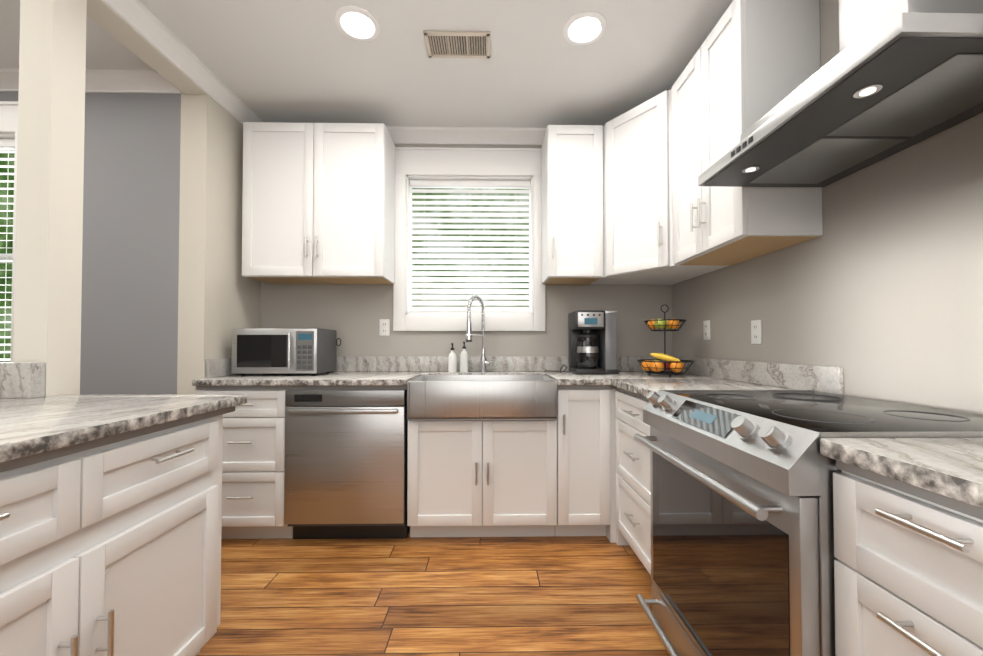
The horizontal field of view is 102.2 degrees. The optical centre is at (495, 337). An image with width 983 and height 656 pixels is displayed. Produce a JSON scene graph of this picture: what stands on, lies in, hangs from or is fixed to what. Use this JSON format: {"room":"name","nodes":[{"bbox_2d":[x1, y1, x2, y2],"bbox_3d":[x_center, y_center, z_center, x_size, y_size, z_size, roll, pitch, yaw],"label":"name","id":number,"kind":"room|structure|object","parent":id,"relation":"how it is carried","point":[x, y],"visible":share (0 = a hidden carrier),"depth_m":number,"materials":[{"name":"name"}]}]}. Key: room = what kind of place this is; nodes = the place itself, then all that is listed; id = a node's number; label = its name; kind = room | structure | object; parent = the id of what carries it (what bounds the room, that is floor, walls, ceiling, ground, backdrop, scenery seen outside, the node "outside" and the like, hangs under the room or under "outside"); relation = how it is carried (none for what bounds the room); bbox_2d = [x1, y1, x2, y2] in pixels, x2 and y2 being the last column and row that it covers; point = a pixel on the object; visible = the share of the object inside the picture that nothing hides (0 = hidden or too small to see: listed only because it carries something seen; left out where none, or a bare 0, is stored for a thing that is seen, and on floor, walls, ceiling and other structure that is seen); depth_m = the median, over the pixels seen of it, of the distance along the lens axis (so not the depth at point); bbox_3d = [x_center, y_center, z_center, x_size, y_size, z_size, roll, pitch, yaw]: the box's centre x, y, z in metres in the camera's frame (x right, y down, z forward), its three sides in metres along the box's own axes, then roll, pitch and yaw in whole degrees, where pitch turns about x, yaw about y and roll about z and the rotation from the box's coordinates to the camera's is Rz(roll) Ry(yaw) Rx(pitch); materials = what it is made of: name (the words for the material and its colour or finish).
{"room":"kitchen","nodes":[
{"label":"kitchen","id":0,"kind":"room"},
{"bbox_2d":[0,92,180,394],"bbox_3d":[-3.150,-0.173,2.299,2.703,2.630,0.147,0,-1,-1],"label":"wall","id":1,"kind":"structure","parent":0,"point":[130,273],"depth_m":2.25,"materials":[{"name":"grey paint"}]},
{"bbox_2d":[0,101,17,361],"bbox_3d":[-3.151,-0.506,2.278,1.140,1.635,0.199,0,-1,-1],"label":"window","id":2,"kind":"structure","parent":1,"relation":"in","point":[8,119],"depth_m":2.23,"materials":[{"name":"white"}]},
{"bbox_2d":[0,139,14,361],"bbox_3d":[-3.151,-0.474,2.280,0.872,1.344,0.050,0,-1,-1],"label":"blinds","id":3,"kind":"object","parent":2,"relation":"attached to","point":[7,146],"visible":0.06,"depth_m":2.28,"materials":[{"name":"white plastic"}]},
{"bbox_2d":[0,69,180,93],"bbox_3d":[-3.149,-1.444,2.215,2.703,0.092,0.062,0,-1,-1],"label":"crown molding","id":4,"kind":"structure","parent":1,"relation":"attached to","point":[96,81],"depth_m":2.23,"materials":[{"name":"white"}]},
{"bbox_2d":[86,0,206,94],"bbox_3d":[-1.680,-1.480,-0.015,0.130,0.096,4.570,0,-1,-1],"label":"header beam","id":5,"kind":"structure","parent":0,"point":[101,13],"depth_m":1.90,"materials":[{"name":"beige"}]},
{"bbox_2d":[177,92,260,393],"bbox_3d":[-1.729,-0.170,2.522,0.147,2.630,0.550,0,-1,-1],"label":"wall","id":6,"kind":"structure","parent":0,"point":[219,296],"depth_m":2.29,"materials":[{"name":"beige paint"}]},
{"bbox_2d":[102,0,261,125],"bbox_3d":[-1.588,-1.477,0.261,0.062,0.092,5.120,0,-1,-1],"label":"crown molding","id":7,"kind":"structure","parent":6,"relation":"attached to","point":[140,18],"depth_m":2.02,"materials":[{"name":"white wood"}]},
{"bbox_2d":[0,0,732,127],"bbox_3d":[-1.581,-1.570,0.413,6.080,0.100,5.720,0,-1,-1],"label":"ceiling","id":8,"kind":"structure","parent":0,"point":[296,61],"depth_m":2.11,"materials":[{"name":"white paint"}]},
{"bbox_2d":[335,6,379,40],"bbox_3d":[-0.655,-1.490,1.887,0.203,0.010,0.203,-1,-1,44],"label":"recessed light","id":9,"kind":"object","parent":8,"relation":"in","point":[356,23],"depth_m":1.88,"materials":[{"name":"white plastic"}]},
{"bbox_2d":[423,31,489,58],"bbox_3d":[-0.189,-1.487,2.014,0.325,0.012,0.170,0,-1,-1],"label":"ceiling vent","id":10,"kind":"object","parent":8,"relation":"in","point":[454,44],"visible":1,"depth_m":2.00,"materials":[{"name":"beige metal"}]},
{"bbox_2d":[563,11,605,45],"bbox_3d":[0.431,-1.489,1.914,0.203,0.010,0.203,-1,-1,44],"label":"recessed light","id":11,"kind":"object","parent":8,"relation":"in","point":[579,29],"depth_m":1.90,"materials":[{"name":"white plastic"}]},
{"bbox_2d":[197,531,669,655],"bbox_3d":[-1.581,1.159,0.367,6.080,0.100,5.720,0,-1,-1],"label":"floor","id":12,"kind":"structure","parent":0,"point":[504,596],"depth_m":1.72,"materials":[{"name":"brown wood"}]},
{"bbox_2d":[13,0,86,396],"bbox_3d":[-1.699,-0.139,1.509,0.120,2.534,0.120,0,-1,-1],"label":"post","id":13,"kind":"object","parent":12,"relation":"on","point":[49,203],"visible":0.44,"depth_m":1.47,"materials":[{"name":"beige paint"}]},
{"bbox_2d":[0,414,222,655],"bbox_3d":[-1.270,0.691,0.910,0.620,0.852,1.031,0,-1,-1],"label":"base cabinet","id":14,"kind":"object","parent":12,"relation":"on","point":[113,549],"visible":1,"depth_m":0.99,"materials":[{"name":"white wood"}]},
{"bbox_2d":[0,362,246,472],"bbox_3d":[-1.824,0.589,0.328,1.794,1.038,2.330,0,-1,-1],"label":"countertop","id":15,"kind":"structure","parent":14,"relation":"on","point":[36,426],"depth_m":1.12,"materials":[{"name":"stone"}]},
{"bbox_2d":[197,390,292,538],"bbox_3d":[-1.404,0.717,2.457,0.492,0.852,0.655,0,-1,-1],"label":"drawer stack","id":16,"kind":"object","parent":12,"relation":"on","point":[253,460],"visible":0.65,"depth_m":2.18,"materials":[{"name":"white wood"}]},
{"bbox_2d":[284,390,409,538],"bbox_3d":[-0.829,0.718,2.459,0.650,0.851,0.656,0,-1,-1],"label":"dishwasher","id":17,"kind":"object","parent":12,"relation":"on","point":[346,462],"visible":0.96,"depth_m":2.17,"materials":[{"name":"grey metal"}]},
{"bbox_2d":[407,420,556,536],"bbox_3d":[-0.076,0.801,2.477,0.829,0.685,0.655,0,-1,-1],"label":"base cabinet","id":18,"kind":"object","parent":12,"relation":"on","point":[481,478],"visible":1,"depth_m":2.20,"materials":[{"name":"white wood"}]},
{"bbox_2d":[555,389,615,542],"bbox_3d":[0.504,0.718,2.487,0.325,0.852,0.655,0,-1,-1],"label":"base cabinet","id":19,"kind":"object","parent":12,"relation":"on","point":[586,488],"visible":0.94,"depth_m":2.21,"materials":[{"name":"white wood"}]},
{"bbox_2d":[615,389,650,574],"bbox_3d":[0.955,0.708,1.895,0.654,0.852,0.642,0,-1,-1],"label":"base cabinet","id":20,"kind":"object","parent":12,"relation":"on","point":[633,504],"visible":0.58,"depth_m":1.92,"materials":[{"name":"white wood"}]},
{"bbox_2d":[192,356,607,389],"bbox_3d":[-0.190,0.208,2.489,2.924,0.165,0.647,0,-1,-1],"label":"countertop","id":21,"kind":"structure","parent":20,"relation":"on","point":[351,373],"depth_m":2.43,"materials":[{"name":"stone"}]},
{"bbox_2d":[231,328,340,375],"bbox_3d":[-1.307,0.087,2.506,0.547,0.287,0.348,0,-1,-1],"label":"microwave oven","id":22,"kind":"object","parent":21,"relation":"on","point":[312,351],"visible":1,"depth_m":2.37,"materials":[{"name":"grey metal"}]},
{"bbox_2d":[448,343,456,371],"bbox_3d":[-0.293,0.135,2.710,0.058,0.198,0.058,-1,-1,44],"label":"soap bottle","id":23,"kind":"object","parent":21,"relation":"on","point":[452,361],"depth_m":2.69,"materials":[{"name":"white"}]},
{"bbox_2d":[460,342,467,371],"bbox_3d":[-0.213,0.130,2.712,0.058,0.208,0.058,-1,-1,44],"label":"soap bottle","id":24,"kind":"object","parent":21,"relation":"on","point":[464,355],"depth_m":2.69,"materials":[{"name":"white"}]},
{"bbox_2d":[465,295,497,371],"bbox_3d":[-0.093,-0.028,2.651,0.215,0.521,0.204,0,-1,-1],"label":"tap","id":25,"kind":"object","parent":21,"relation":"on","point":[484,362],"visible":1,"depth_m":2.69,"materials":[{"name":"silver metal"}]},
{"bbox_2d":[407,374,556,419],"bbox_3d":[-0.074,0.343,2.382,0.813,0.212,0.465,0,-1,-1],"label":"farmhouse sink","id":26,"kind":"object","parent":21,"relation":"in","point":[491,397],"visible":0.98,"depth_m":2.15,"materials":[{"name":"silver metal"}]},
{"bbox_2d":[545,310,617,373],"bbox_3d":[0.567,0.030,2.640,0.431,0.405,0.305,0,-1,-1],"label":"coffee maker","id":27,"kind":"object","parent":21,"relation":"on","point":[592,341],"visible":1,"depth_m":2.53,"materials":[{"name":"black plastic"}]},
{"bbox_2d":[637,304,694,376],"bbox_3d":[1.017,0.013,2.378,0.318,0.430,0.318,0,-1,-1],"label":"fruit basket","id":28,"kind":"object","parent":21,"relation":"on","point":[676,366],"visible":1,"depth_m":2.33,"materials":[{"name":"black metal"}]},
{"bbox_2d":[608,356,843,400],"bbox_3d":[0.958,0.201,2.046,0.644,0.165,1.175,0,-1,-1],"label":"countertop","id":29,"kind":"structure","parent":20,"relation":"on","point":[704,374],"depth_m":1.90,"materials":[{"name":"stone"}]},
{"bbox_2d":[634,390,982,655],"bbox_3d":[0.905,0.659,1.187,0.723,0.927,0.765,0,-1,-1],"label":"range","id":30,"kind":"object","parent":12,"relation":"on","point":[743,558],"visible":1,"depth_m":1.01,"materials":[{"name":"silver metal"}]},
{"bbox_2d":[833,470,982,655],"bbox_3d":[0.994,0.686,0.580,0.617,0.852,0.443,0,-1,-1],"label":"base cabinet","id":31,"kind":"object","parent":12,"relation":"on","point":[908,574],"visible":1,"depth_m":0.65,"materials":[{"name":"white wood"}]},
{"bbox_2d":[820,438,982,519],"bbox_3d":[0.988,0.221,0.161,0.642,0.060,1.296,0,-1,-1],"label":"countertop","id":32,"kind":"structure","parent":31,"relation":"on","point":[946,472],"depth_m":0.67,"materials":[{"name":"stone"}]},
{"bbox_2d":[260,144,672,470],"bbox_3d":[-0.194,-0.163,2.897,3.227,2.630,0.150,0,-1,-1],"label":"wall","id":33,"kind":"structure","parent":0,"point":[352,315],"depth_m":2.82,"materials":[{"name":"beige paint"}]},
{"bbox_2d":[242,122,394,283],"bbox_3d":[-1.151,-0.873,2.638,0.888,0.980,0.355,0,-1,-1],"label":"upper cabinet","id":34,"kind":"object","parent":33,"relation":"attached to","point":[318,203],"visible":1,"depth_m":2.51,"materials":[{"name":"white painted wood"},{"name":"tan plywood underside"}]},
{"bbox_2d":[379,319,389,335],"bbox_3d":[-0.785,-0.075,2.804,0.070,0.116,0.008,0,-1,-1],"label":"electrical outlet plate","id":35,"kind":"object","parent":33,"relation":"attached to","point":[384,323],"depth_m":2.80,"materials":[{"name":"white plastic"}]},
{"bbox_2d":[386,126,545,144],"bbox_3d":[-0.189,-1.434,2.812,2.760,0.092,0.062,0,-1,-1],"label":"crown molding","id":36,"kind":"structure","parent":33,"relation":"attached to","point":[399,135],"depth_m":2.81,"materials":[{"name":"white wood"}]},
{"bbox_2d":[393,147,544,330],"bbox_3d":[-0.183,-0.699,2.890,1.085,1.300,0.182,0,-1,-1],"label":"window","id":37,"kind":"structure","parent":33,"relation":"in","point":[426,163],"depth_m":2.81,"materials":[{"name":"white wood"}]},
{"bbox_2d":[409,180,530,312],"bbox_3d":[-0.183,-0.663,2.888,0.877,0.966,0.045,0,-1,-1],"label":"window blind","id":38,"kind":"object","parent":37,"relation":"attached to","point":[504,184],"visible":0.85,"depth_m":2.88,"materials":[{"name":"white plastic"}]},
{"bbox_2d":[541,125,602,284],"bbox_3d":[0.509,-0.872,2.664,0.356,0.980,0.355,0,-1,-1],"label":"upper cabinet","id":39,"kind":"object","parent":33,"relation":"attached to","point":[572,197],"visible":1,"depth_m":2.53,"materials":[{"name":"white painted wood"},{"name":"tan plywood underside"}]},
{"bbox_2d":[672,0,982,414],"bbox_3d":[1.386,-0.207,0.287,0.150,2.630,5.120,0,-1,-1],"label":"wall","id":40,"kind":"structure","parent":0,"point":[875,290],"depth_m":1.33,"materials":[{"name":"beige paint"}]},
{"bbox_2d":[591,89,726,284],"bbox_3d":[0.982,-0.877,2.504,0.581,0.977,0.690,0,-1,-1],"label":"upper cabinet","id":41,"kind":"object","parent":40,"relation":"attached to","point":[637,204],"visible":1,"depth_m":2.34,"materials":[{"name":"white wood"}]},
{"bbox_2d":[703,320,710,339],"bbox_3d":[1.271,-0.047,2.382,0.008,0.116,0.070,0,-1,-1],"label":"electrical outlet plate","id":42,"kind":"object","parent":40,"relation":"attached to","point":[706,324],"depth_m":2.38,"materials":[{"name":"white plastic"}]},
{"bbox_2d":[672,0,822,265],"bbox_3d":[1.106,-0.886,1.862,0.354,0.980,0.595,0,-1,-1],"label":"upper cabinet","id":43,"kind":"object","parent":40,"relation":"attached to","point":[750,64],"visible":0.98,"depth_m":1.61,"materials":[{"name":"white painted wood"},{"name":"tan plywood"}]},
{"bbox_2d":[751,320,761,343],"bbox_3d":[1.278,-0.029,1.943,0.008,0.116,0.070,0,-1,-1],"label":"electrical outlet plate","id":44,"kind":"object","parent":40,"relation":"attached to","point":[756,331],"depth_m":1.94,"materials":[{"name":"white plastic"}]},
{"bbox_2d":[698,0,982,186],"bbox_3d":[1.044,-1.046,1.176,0.499,0.918,0.766,0,-1,-1],"label":"range hood","id":45,"kind":"object","parent":40,"relation":"attached to","point":[892,77],"visible":1,"depth_m":1.04,"materials":[{"name":"silver metal"}]},
{"label":"outside","id":46,"kind":"structure","parent":0,"visible":0},
{"bbox_2d":[0,153,14,361],"bbox_3d":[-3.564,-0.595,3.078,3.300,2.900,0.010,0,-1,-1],"label":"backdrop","id":47,"kind":"structure","parent":46,"point":[9,243],"depth_m":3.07,"materials":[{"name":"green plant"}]},
{"bbox_2d":[412,188,528,306],"bbox_3d":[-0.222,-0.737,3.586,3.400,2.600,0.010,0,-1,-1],"label":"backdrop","id":48,"kind":"structure","parent":46,"point":[502,194],"depth_m":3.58,"materials":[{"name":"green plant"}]}
]}

